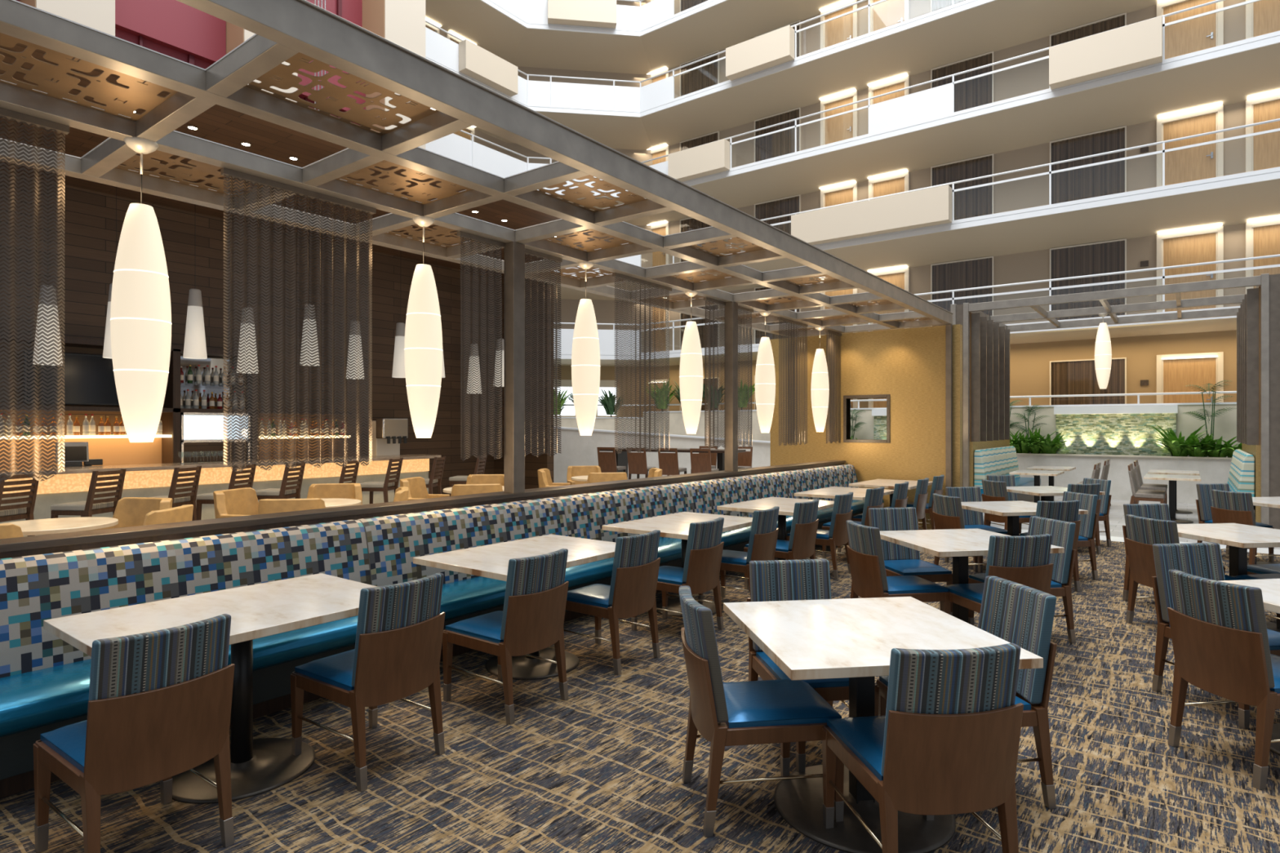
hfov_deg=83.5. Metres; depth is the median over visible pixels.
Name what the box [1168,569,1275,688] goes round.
chair back
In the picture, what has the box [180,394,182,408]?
bottle
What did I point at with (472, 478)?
tub chair
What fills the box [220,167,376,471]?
curtain
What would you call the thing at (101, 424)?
bottle
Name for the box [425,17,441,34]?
door
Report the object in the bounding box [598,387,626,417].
spiky plant
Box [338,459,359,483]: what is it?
bar stool
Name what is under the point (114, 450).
bar
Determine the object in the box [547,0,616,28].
planter box
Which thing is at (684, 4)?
window
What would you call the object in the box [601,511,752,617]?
dining table
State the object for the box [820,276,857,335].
door
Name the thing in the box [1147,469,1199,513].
table
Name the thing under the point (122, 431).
bottle
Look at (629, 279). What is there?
curtain
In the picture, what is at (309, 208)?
cone pendant
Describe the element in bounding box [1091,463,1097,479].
chair
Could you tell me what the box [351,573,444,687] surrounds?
cushion
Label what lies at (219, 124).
ceiling
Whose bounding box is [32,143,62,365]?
cone pendant
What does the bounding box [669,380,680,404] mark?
spiky plant
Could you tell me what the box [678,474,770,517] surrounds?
cushion
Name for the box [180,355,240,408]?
shelf
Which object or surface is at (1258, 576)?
dining chair
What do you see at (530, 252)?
curtain
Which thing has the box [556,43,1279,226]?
balcony slab
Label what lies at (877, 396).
window
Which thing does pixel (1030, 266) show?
wall
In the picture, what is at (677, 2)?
wall
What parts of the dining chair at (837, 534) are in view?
seat frame, seat, leg, leg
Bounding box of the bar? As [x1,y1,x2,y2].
[0,331,351,469]
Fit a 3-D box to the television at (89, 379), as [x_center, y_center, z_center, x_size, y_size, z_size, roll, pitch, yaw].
[-7.825,-0.665,10.189,0.074,0.720,1.440,0,0,37]
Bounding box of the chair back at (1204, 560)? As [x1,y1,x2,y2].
[1152,542,1225,622]
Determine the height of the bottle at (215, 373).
0.300 m
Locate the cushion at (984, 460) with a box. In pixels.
[973,448,997,488]
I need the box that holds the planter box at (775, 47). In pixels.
[725,25,794,80]
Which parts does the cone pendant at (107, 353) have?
lamp shade, cord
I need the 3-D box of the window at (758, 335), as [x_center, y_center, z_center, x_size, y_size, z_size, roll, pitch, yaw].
[4.326,-3.442,22.615,1.590,2.055,0.060,0,0,37]
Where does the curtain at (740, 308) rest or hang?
hanging from the pergola at (296, 33)
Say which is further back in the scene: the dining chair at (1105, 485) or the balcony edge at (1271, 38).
the balcony edge at (1271, 38)
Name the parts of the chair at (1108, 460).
backrest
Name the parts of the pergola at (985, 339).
post, post, screen panel, screen panel, post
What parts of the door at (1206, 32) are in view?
handle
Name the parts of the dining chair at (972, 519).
leg, seat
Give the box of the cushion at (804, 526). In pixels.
[788,499,819,550]
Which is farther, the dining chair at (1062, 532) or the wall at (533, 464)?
the wall at (533, 464)
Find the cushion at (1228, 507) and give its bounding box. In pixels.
[1211,489,1256,526]
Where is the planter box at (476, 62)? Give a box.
[458,39,517,96]
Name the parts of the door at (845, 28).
light panel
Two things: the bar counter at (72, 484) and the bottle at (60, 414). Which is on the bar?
the bottle at (60, 414)
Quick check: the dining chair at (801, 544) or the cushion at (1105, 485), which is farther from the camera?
the cushion at (1105, 485)
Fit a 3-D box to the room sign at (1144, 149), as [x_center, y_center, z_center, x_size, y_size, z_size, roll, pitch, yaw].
[11.873,-6.520,16.870,0.160,0.130,0.028,0,0,37]
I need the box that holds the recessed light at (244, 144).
[240,142,251,146]
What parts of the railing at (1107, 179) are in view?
white panel, rail post, rail, railing, rail post, rail, handrail, rail post, rail, rail post, rail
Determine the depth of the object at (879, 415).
19.23 m
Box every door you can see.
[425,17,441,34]
[445,30,476,44]
[453,125,476,141]
[646,143,669,164]
[647,66,669,83]
[647,220,669,266]
[650,378,669,411]
[652,306,669,351]
[818,0,857,48]
[818,88,857,145]
[818,180,857,208]
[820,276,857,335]
[850,398,857,408]
[867,72,909,105]
[867,168,909,198]
[867,265,909,331]
[868,398,886,408]
[870,0,909,32]
[1156,0,1223,59]
[1156,102,1223,186]
[1156,223,1223,312]
[1156,351,1223,403]
[1245,0,1279,39]
[1245,89,1279,172]
[1245,215,1279,293]
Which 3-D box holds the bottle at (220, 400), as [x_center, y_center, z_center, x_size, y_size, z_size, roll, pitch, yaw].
[-6.721,-0.406,11.466,0.073,0.260,0.071,0,0,37]
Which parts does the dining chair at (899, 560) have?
seat, seat frame, leg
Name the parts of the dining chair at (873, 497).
leg, seat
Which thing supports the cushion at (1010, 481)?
on the dining chair at (1010, 481)
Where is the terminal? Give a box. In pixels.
[52,441,102,467]
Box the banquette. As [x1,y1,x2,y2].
[0,464,884,798]
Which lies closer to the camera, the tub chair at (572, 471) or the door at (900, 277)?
the tub chair at (572, 471)
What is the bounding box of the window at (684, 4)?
[680,0,707,12]
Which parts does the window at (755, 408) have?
frame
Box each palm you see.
[850,408,866,439]
[1009,400,1023,428]
[1010,404,1048,439]
[1182,380,1236,439]
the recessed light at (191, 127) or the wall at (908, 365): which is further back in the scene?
the wall at (908, 365)
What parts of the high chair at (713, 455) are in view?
backrest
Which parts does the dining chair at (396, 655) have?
leg, seat frame, seat, leg, leg, leg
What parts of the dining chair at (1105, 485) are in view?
seat frame, leg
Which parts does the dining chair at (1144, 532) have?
leg, seat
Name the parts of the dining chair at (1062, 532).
leg, seat, seat frame, leg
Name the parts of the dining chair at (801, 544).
leg, seat frame, seat, leg, leg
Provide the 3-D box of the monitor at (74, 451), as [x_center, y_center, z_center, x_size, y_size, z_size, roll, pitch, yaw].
[-7.460,0.335,9.419,0.340,0.260,0.144,0,0,-41]
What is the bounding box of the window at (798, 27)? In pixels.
[754,20,800,57]
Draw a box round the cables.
[314,0,325,110]
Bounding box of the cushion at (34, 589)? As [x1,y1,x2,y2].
[0,520,370,678]
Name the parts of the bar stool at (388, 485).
leg, seat, seat frame, leg, leg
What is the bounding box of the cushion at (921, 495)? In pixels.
[913,477,928,509]
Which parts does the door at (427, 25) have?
frame, light panel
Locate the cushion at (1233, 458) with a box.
[1227,448,1241,488]
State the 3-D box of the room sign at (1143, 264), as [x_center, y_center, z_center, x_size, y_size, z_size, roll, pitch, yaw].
[11.873,-3.830,16.870,0.160,0.130,0.028,0,0,37]
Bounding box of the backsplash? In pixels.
[0,437,161,469]
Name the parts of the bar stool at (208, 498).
leg, seat, seat frame, leg, leg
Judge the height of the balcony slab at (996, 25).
0.635 m
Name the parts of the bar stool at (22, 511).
leg, seat, seat frame, leg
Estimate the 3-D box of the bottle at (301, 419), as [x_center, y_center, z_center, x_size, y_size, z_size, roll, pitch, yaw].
[-5.867,0.014,12.453,0.073,0.300,0.071,0,0,37]
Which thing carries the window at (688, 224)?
in the wall at (1141, 172)
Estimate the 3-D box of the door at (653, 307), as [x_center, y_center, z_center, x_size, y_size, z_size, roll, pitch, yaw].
[0.555,-3.455,25.405,1.050,2.080,0.200,0,0,37]
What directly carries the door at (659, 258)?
in the wall at (1141, 172)
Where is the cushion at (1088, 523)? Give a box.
[1062,491,1097,537]
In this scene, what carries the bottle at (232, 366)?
on the bar
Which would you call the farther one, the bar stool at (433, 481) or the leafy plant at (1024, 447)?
the leafy plant at (1024, 447)
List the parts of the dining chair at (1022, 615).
leg, seat, seat frame, leg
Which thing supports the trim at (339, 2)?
attached to the wall at (352, 10)
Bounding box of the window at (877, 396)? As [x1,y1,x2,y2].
[843,394,889,443]
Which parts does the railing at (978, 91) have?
white panel, rail post, white panel, white panel, white panel, white panel, rail post, rail, rail post, rail, railing, white panel, rail post, rail, rail post, rail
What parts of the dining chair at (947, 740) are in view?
leg, seat frame, seat, leg, leg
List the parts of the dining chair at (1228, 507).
leg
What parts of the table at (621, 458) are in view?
leg, leg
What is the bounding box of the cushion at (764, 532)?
[746,506,779,563]
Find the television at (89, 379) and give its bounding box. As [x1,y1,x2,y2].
[23,350,119,405]
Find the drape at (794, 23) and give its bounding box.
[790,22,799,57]
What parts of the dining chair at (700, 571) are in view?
leg, seat frame, seat, leg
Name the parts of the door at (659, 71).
light panel, frame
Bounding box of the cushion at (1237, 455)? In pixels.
[1230,450,1247,492]
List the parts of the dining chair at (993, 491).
leg, leg, leg, seat frame, seat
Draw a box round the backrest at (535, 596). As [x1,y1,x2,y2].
[500,548,568,639]
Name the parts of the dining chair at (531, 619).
leg, seat frame, seat, leg, leg, leg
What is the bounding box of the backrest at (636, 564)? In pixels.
[608,529,660,605]
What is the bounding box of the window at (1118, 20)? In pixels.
[1049,12,1126,46]
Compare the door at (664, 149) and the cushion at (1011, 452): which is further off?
the door at (664, 149)
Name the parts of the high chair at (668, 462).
backrest, seat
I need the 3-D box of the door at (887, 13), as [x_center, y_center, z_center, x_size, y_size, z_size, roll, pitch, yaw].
[7.065,-11.525,20.435,1.150,2.080,0.200,0,0,37]
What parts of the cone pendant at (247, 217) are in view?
lamp shade, cord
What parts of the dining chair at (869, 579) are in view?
leg, leg, seat, seat frame, leg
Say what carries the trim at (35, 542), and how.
on the wall at (153, 539)
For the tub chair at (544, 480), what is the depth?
11.72 m
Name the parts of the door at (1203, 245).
light panel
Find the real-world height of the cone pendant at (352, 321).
2.626 m
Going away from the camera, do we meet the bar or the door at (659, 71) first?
the bar
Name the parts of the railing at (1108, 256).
white panel, rail post, white panel, rail, rail post, rail, railing, rail, rail, rail post, rail, rail post, rail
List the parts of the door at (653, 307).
frame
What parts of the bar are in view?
cornice, panel, panel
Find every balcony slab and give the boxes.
[425,0,848,75]
[474,0,1168,150]
[553,178,1279,300]
[553,317,1236,366]
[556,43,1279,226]
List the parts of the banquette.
kick plate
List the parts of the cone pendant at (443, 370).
cord, lamp shade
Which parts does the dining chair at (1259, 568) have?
seat frame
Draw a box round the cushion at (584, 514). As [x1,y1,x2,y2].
[555,483,688,542]
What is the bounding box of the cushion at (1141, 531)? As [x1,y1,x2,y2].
[1125,514,1179,545]
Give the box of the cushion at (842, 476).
[811,464,858,501]
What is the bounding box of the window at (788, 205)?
[754,194,800,235]
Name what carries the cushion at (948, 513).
on the dining chair at (948, 513)
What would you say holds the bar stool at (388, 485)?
on the floor
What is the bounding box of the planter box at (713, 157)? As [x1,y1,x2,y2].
[668,138,729,182]
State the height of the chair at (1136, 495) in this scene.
0.930 m
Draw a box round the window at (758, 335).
[754,283,800,343]
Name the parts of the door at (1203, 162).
light panel, handle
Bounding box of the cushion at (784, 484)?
[762,468,821,500]
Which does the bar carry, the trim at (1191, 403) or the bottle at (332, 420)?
the bottle at (332, 420)
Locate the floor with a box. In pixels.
[0,496,1279,852]
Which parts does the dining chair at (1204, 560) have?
leg, seat frame, leg, seat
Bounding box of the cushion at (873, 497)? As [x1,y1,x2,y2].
[861,486,884,525]
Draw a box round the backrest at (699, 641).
[679,585,728,722]
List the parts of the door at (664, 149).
light panel, frame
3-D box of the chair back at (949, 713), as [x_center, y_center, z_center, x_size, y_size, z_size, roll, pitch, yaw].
[1.015,0.931,2.326,0.428,0.447,0.143,0,0,-8]
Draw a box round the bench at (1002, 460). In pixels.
[973,445,1040,502]
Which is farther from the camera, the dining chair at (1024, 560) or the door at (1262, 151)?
the door at (1262, 151)
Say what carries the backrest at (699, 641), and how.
on the dining chair at (734, 713)
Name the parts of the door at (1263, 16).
frame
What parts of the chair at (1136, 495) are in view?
rail, leg, backrest, seat frame, seat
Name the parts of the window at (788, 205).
frame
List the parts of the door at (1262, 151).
light panel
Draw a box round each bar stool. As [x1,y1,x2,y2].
[0,472,39,536]
[50,468,126,518]
[152,466,201,520]
[195,463,256,519]
[255,462,305,499]
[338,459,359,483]
[360,457,403,503]
[424,456,445,494]
[448,454,486,496]
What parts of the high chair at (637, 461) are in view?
backrest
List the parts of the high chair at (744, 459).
seat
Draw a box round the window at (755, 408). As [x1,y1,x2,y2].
[754,375,756,409]
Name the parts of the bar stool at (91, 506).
leg, seat, seat frame, leg, leg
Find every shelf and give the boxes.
[0,404,351,414]
[0,434,171,439]
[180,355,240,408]
[258,435,348,439]
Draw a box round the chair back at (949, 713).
[880,643,1020,776]
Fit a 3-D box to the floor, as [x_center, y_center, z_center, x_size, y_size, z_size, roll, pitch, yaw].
[1.302,1.610,10.769,29.000,0.050,23.100,0,0,37]
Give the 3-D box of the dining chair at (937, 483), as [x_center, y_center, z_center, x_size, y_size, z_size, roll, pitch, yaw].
[4.114,1.146,10.511,0.612,0.877,0.458,0,0,36]
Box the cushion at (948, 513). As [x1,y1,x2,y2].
[932,493,964,528]
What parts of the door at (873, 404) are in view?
frame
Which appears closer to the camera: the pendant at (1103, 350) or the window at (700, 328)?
the pendant at (1103, 350)
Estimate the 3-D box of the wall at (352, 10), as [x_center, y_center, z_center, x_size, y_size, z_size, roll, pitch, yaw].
[-7.519,-11.415,13.717,0.100,26.000,4.776,0,0,37]
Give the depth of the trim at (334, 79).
14.80 m
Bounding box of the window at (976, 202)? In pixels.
[930,153,994,220]
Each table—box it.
[0,516,118,535]
[43,573,377,804]
[321,497,361,507]
[413,534,615,679]
[443,485,503,493]
[571,475,627,481]
[599,448,746,477]
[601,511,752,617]
[716,497,834,559]
[723,596,1043,852]
[794,486,893,553]
[848,479,932,506]
[880,528,1064,622]
[960,501,1088,573]
[1006,485,1105,501]
[1008,469,1064,502]
[1026,466,1075,501]
[1143,474,1200,523]
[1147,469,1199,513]
[1177,523,1279,632]
[1219,578,1279,755]
[1247,496,1279,564]
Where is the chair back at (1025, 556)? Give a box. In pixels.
[985,533,1052,577]
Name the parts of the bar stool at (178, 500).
seat, leg, seat frame, leg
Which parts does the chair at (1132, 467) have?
backrest, seat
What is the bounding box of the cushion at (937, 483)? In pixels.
[928,475,944,507]
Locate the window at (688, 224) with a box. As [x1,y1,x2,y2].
[680,217,717,262]
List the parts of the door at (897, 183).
light panel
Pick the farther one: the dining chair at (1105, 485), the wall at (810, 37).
the wall at (810, 37)
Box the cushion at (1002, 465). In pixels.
[991,447,1008,475]
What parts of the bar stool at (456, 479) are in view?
seat frame, seat, leg, leg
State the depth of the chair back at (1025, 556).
4.65 m
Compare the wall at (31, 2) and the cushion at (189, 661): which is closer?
the cushion at (189, 661)
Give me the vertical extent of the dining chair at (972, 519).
0.877 m
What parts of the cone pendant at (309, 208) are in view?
lamp shade, cord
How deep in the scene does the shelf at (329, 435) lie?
12.39 m
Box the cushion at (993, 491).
[982,479,1008,501]
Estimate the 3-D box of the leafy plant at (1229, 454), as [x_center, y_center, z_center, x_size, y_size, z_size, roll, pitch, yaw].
[12.007,0.446,14.427,1.067,0.639,0.782,0,0,37]
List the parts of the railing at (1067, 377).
railing, rail post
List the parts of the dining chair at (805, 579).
leg, leg, seat, seat frame, leg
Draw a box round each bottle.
[0,413,4,435]
[5,414,13,435]
[15,415,22,435]
[22,413,30,435]
[32,415,39,435]
[40,417,47,435]
[49,417,57,435]
[57,413,63,435]
[66,413,73,435]
[73,416,79,435]
[82,413,88,435]
[88,413,95,435]
[97,416,104,435]
[104,416,111,435]
[113,416,119,435]
[119,416,125,435]
[156,417,162,435]
[180,366,183,383]
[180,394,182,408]
[185,389,191,408]
[187,364,192,383]
[193,389,199,408]
[195,364,201,384]
[201,390,206,408]
[204,364,210,384]
[209,391,214,408]
[213,365,218,384]
[217,392,222,408]
[222,368,226,385]
[225,392,230,408]
[230,366,235,385]
[232,391,237,408]
[238,373,243,386]
[240,391,244,409]
[259,418,264,436]
[266,418,271,436]
[271,418,275,435]
[278,419,283,435]
[288,421,293,435]
[300,418,304,435]
[310,421,315,435]
[320,421,324,435]
[330,420,335,435]
[340,421,345,435]
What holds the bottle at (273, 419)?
on the bar
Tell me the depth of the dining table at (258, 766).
3.27 m
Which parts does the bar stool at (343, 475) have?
leg, leg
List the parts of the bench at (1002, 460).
seat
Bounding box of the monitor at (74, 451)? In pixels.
[55,441,88,462]
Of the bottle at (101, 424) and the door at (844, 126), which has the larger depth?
the door at (844, 126)
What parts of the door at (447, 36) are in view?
frame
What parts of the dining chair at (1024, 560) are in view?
seat, seat frame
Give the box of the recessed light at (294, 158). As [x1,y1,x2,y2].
[288,156,298,160]
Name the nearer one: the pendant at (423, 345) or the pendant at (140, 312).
the pendant at (140, 312)
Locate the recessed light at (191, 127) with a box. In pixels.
[186,125,198,130]
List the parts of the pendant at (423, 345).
stem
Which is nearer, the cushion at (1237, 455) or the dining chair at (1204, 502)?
the dining chair at (1204, 502)
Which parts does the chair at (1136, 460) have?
backrest, seat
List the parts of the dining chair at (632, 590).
seat frame, seat, leg, leg, leg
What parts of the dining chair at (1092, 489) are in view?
leg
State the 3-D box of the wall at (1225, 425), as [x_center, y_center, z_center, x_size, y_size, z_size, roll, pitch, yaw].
[3.437,0.560,18.209,29.013,2.050,11.595,0,0,5]
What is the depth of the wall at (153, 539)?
4.64 m
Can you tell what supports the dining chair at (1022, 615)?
on the floor
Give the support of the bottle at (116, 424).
on the bar
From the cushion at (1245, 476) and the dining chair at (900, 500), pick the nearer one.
the dining chair at (900, 500)
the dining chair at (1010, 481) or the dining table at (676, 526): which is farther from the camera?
the dining chair at (1010, 481)
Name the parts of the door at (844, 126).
light panel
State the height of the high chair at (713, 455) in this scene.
1.150 m
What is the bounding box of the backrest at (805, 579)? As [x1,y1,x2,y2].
[749,559,831,651]
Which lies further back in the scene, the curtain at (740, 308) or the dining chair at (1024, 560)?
the curtain at (740, 308)
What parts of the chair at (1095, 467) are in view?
backrest, rail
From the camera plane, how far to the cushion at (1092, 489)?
8.83 m
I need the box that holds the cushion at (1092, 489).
[1066,483,1100,499]
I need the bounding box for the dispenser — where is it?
[370,417,408,456]
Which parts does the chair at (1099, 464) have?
backrest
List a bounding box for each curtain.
[0,107,69,482]
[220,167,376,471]
[457,231,505,460]
[524,248,562,457]
[612,272,671,453]
[703,297,725,448]
[737,306,753,447]
[777,316,808,445]
[825,329,841,444]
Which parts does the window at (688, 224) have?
frame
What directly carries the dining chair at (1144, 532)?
on the floor
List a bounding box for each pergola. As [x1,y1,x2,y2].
[0,0,953,495]
[951,273,1279,529]
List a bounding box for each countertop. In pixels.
[0,453,441,475]
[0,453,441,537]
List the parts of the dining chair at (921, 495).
leg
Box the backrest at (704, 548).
[682,517,724,582]
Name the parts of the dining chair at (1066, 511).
leg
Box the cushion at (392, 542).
[357,497,568,586]
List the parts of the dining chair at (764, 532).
leg, seat frame, seat, leg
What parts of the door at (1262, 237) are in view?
light panel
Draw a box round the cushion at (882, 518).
[868,506,919,559]
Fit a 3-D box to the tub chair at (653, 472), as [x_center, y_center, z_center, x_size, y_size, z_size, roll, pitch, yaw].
[0.057,1.150,12.091,0.579,0.870,0.650,0,0,-10]
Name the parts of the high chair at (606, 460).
backrest, seat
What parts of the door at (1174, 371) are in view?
light panel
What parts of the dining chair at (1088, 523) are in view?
seat, seat frame, leg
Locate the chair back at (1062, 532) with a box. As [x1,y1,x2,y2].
[1027,515,1075,584]
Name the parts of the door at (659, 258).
light panel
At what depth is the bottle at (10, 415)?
9.38 m
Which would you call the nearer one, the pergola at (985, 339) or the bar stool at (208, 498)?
the bar stool at (208, 498)
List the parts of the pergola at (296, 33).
perforated panel, perforated panel, perforated panel, perforated panel, perforated panel, post, perforated panel, perforated panel, perforated panel, perforated panel, perforated panel, perforated panel, post, perforated panel, perforated panel, perforated panel, perforated panel, perforated panel, perforated panel, perforated panel, post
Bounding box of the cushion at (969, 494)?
[945,486,983,524]
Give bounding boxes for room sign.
[1140,146,1148,153]
[1140,260,1148,266]
[1140,379,1148,385]
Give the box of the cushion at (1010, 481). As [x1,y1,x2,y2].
[986,475,1017,501]
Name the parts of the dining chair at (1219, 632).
leg, leg, seat, seat frame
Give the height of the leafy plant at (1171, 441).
0.867 m
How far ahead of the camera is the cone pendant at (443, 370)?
13.10 m
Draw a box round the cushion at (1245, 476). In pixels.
[1233,453,1254,497]
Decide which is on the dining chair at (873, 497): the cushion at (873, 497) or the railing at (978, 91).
the cushion at (873, 497)
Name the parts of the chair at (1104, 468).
backrest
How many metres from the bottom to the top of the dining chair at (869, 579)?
0.877 m
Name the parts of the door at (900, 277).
light panel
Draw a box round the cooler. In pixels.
[180,412,249,462]
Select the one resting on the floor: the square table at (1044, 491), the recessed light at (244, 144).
the square table at (1044, 491)
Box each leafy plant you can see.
[1009,427,1059,453]
[1009,430,1028,448]
[1009,430,1046,453]
[1024,431,1079,453]
[1138,423,1226,456]
[1176,433,1226,457]
[1185,434,1239,457]
[1206,440,1241,457]
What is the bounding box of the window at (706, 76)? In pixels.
[680,50,719,96]
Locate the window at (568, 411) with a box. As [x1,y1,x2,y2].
[553,379,617,417]
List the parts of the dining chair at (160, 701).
leg, seat frame, seat, leg, leg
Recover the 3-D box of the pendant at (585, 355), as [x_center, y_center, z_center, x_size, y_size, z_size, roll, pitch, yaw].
[-0.514,-0.734,6.809,0.276,1.639,0.276,0,0,15]
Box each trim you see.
[0,460,845,552]
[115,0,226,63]
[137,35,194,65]
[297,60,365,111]
[303,0,342,118]
[553,402,1236,418]
[553,426,770,443]
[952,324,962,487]
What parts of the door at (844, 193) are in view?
light panel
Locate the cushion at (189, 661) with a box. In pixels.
[88,613,231,700]
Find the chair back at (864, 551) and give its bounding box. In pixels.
[846,520,888,591]
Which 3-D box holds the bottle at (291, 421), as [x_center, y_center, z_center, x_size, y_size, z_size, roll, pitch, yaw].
[-5.981,0.034,12.304,0.073,0.260,0.071,0,0,37]
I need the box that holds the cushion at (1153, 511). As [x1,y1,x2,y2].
[1123,503,1170,538]
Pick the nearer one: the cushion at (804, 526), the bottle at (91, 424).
the cushion at (804, 526)
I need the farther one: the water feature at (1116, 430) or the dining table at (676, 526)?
the water feature at (1116, 430)
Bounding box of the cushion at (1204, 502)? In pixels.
[1195,483,1230,520]
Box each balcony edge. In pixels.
[425,0,995,117]
[426,30,1279,197]
[480,0,728,36]
[553,306,1239,359]
[554,166,1279,276]
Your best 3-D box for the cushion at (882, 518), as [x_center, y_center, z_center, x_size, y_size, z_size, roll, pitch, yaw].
[2.199,0.931,6.222,0.428,0.447,0.143,0,0,-10]
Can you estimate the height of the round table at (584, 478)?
0.740 m
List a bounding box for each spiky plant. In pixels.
[553,389,571,414]
[564,388,602,403]
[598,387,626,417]
[644,378,677,411]
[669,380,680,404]
[702,382,724,408]
[737,379,755,409]
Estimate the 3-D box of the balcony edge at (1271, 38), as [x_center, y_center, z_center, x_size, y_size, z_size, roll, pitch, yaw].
[3.497,-7.710,17.822,28.393,0.230,11.360,0,0,6]
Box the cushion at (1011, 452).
[1002,445,1020,479]
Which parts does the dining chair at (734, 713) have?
leg, leg, seat frame, seat, leg, leg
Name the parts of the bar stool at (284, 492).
seat, seat frame, leg, leg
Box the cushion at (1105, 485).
[1082,478,1111,514]
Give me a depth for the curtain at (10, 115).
3.58 m
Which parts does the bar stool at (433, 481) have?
seat, seat frame, leg, leg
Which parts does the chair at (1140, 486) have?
backrest, seat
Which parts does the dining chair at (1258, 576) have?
seat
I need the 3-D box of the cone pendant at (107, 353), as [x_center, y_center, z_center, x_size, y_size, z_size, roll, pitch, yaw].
[-6.705,-2.145,9.180,0.284,2.540,0.284,0,0,37]
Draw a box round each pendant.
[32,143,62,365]
[102,186,116,358]
[110,136,172,442]
[182,288,207,359]
[236,217,258,373]
[299,208,319,365]
[346,320,364,379]
[391,322,405,377]
[404,216,443,438]
[436,241,444,377]
[466,343,481,393]
[493,338,503,386]
[571,261,600,435]
[679,290,703,434]
[755,311,775,432]
[810,325,829,431]
[1094,313,1111,389]
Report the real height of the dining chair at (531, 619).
0.877 m
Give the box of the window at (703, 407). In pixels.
[680,377,719,410]
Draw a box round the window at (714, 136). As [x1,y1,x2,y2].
[680,130,719,151]
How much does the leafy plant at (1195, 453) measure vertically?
0.632 m
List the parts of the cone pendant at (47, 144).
lamp shade, cord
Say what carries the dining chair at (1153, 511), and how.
on the floor
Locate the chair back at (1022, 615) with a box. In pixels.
[977,575,1056,703]
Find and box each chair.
[0,523,23,538]
[33,613,235,852]
[91,497,172,530]
[142,504,193,525]
[213,487,258,518]
[257,497,325,514]
[290,573,444,791]
[306,483,362,505]
[393,486,408,502]
[400,476,449,500]
[442,548,568,724]
[450,484,502,496]
[466,474,503,485]
[537,468,570,488]
[555,529,660,675]
[566,465,601,484]
[586,472,627,483]
[596,447,626,472]
[626,447,655,479]
[631,517,724,631]
[648,467,662,477]
[657,448,686,475]
[679,585,844,837]
[689,448,719,473]
[690,445,717,473]
[697,506,779,604]
[737,446,752,469]
[743,499,819,589]
[746,559,879,776]
[786,492,853,580]
[822,486,884,558]
[822,643,1023,852]
[846,520,951,614]
[852,481,908,521]
[868,506,952,615]
[875,575,1057,808]
[885,477,928,529]
[906,475,944,529]
[932,493,986,573]
[939,533,1053,613]
[944,486,1007,571]
[968,515,1075,643]
[982,479,1035,535]
[986,475,1029,525]
[1018,491,1097,580]
[1035,500,1080,591]
[1066,483,1101,554]
[1076,460,1107,484]
[1080,459,1111,505]
[1082,478,1111,546]
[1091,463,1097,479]
[1096,462,1101,479]
[1122,503,1225,600]
[1125,514,1239,623]
[1128,464,1164,503]
[1129,463,1165,503]
[1133,461,1167,503]
[1135,459,1167,503]
[1151,542,1279,728]
[1167,569,1279,790]
[1195,483,1274,561]
[1210,489,1279,564]
[1232,573,1279,628]
[1247,564,1279,574]
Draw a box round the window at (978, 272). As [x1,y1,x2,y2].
[930,256,994,326]
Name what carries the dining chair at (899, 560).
on the floor
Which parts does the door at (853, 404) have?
frame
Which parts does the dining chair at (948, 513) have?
leg, leg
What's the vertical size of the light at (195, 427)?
0.420 m
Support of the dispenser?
on the cabinet
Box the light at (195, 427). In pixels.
[183,415,239,439]
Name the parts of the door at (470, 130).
frame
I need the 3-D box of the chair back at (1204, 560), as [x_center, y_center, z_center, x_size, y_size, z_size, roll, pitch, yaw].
[3.304,0.931,4.312,0.428,0.447,0.143,0,0,-9]
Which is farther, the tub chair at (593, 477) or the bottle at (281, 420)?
the bottle at (281, 420)
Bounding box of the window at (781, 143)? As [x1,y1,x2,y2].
[754,106,800,162]
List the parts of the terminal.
cash drawer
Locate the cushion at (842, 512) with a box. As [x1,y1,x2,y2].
[828,492,853,537]
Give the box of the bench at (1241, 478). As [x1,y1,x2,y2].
[1227,448,1254,512]
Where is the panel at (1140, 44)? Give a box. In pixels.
[1048,15,1162,89]
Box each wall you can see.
[0,170,493,494]
[0,462,844,559]
[19,0,35,7]
[35,0,425,149]
[115,0,362,125]
[226,21,244,53]
[362,0,384,132]
[439,0,930,97]
[474,0,1245,168]
[493,275,553,488]
[553,223,1245,352]
[553,329,1236,417]
[553,404,1239,457]
[553,428,770,482]
[616,0,679,14]
[635,101,1245,267]
[770,324,945,528]
[1016,453,1231,503]
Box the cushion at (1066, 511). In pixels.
[1035,500,1079,521]
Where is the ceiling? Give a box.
[0,43,627,276]
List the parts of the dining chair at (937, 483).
seat, leg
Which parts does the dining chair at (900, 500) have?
seat frame, seat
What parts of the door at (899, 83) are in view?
light panel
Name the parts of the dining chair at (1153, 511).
leg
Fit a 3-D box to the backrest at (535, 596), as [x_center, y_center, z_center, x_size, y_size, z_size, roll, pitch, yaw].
[-0.575,0.931,4.004,0.143,0.447,0.428,0,0,37]
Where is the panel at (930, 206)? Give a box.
[791,185,951,244]
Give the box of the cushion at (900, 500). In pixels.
[891,481,908,507]
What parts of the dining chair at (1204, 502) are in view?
leg, seat, leg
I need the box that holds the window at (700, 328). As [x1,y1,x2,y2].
[680,296,719,349]

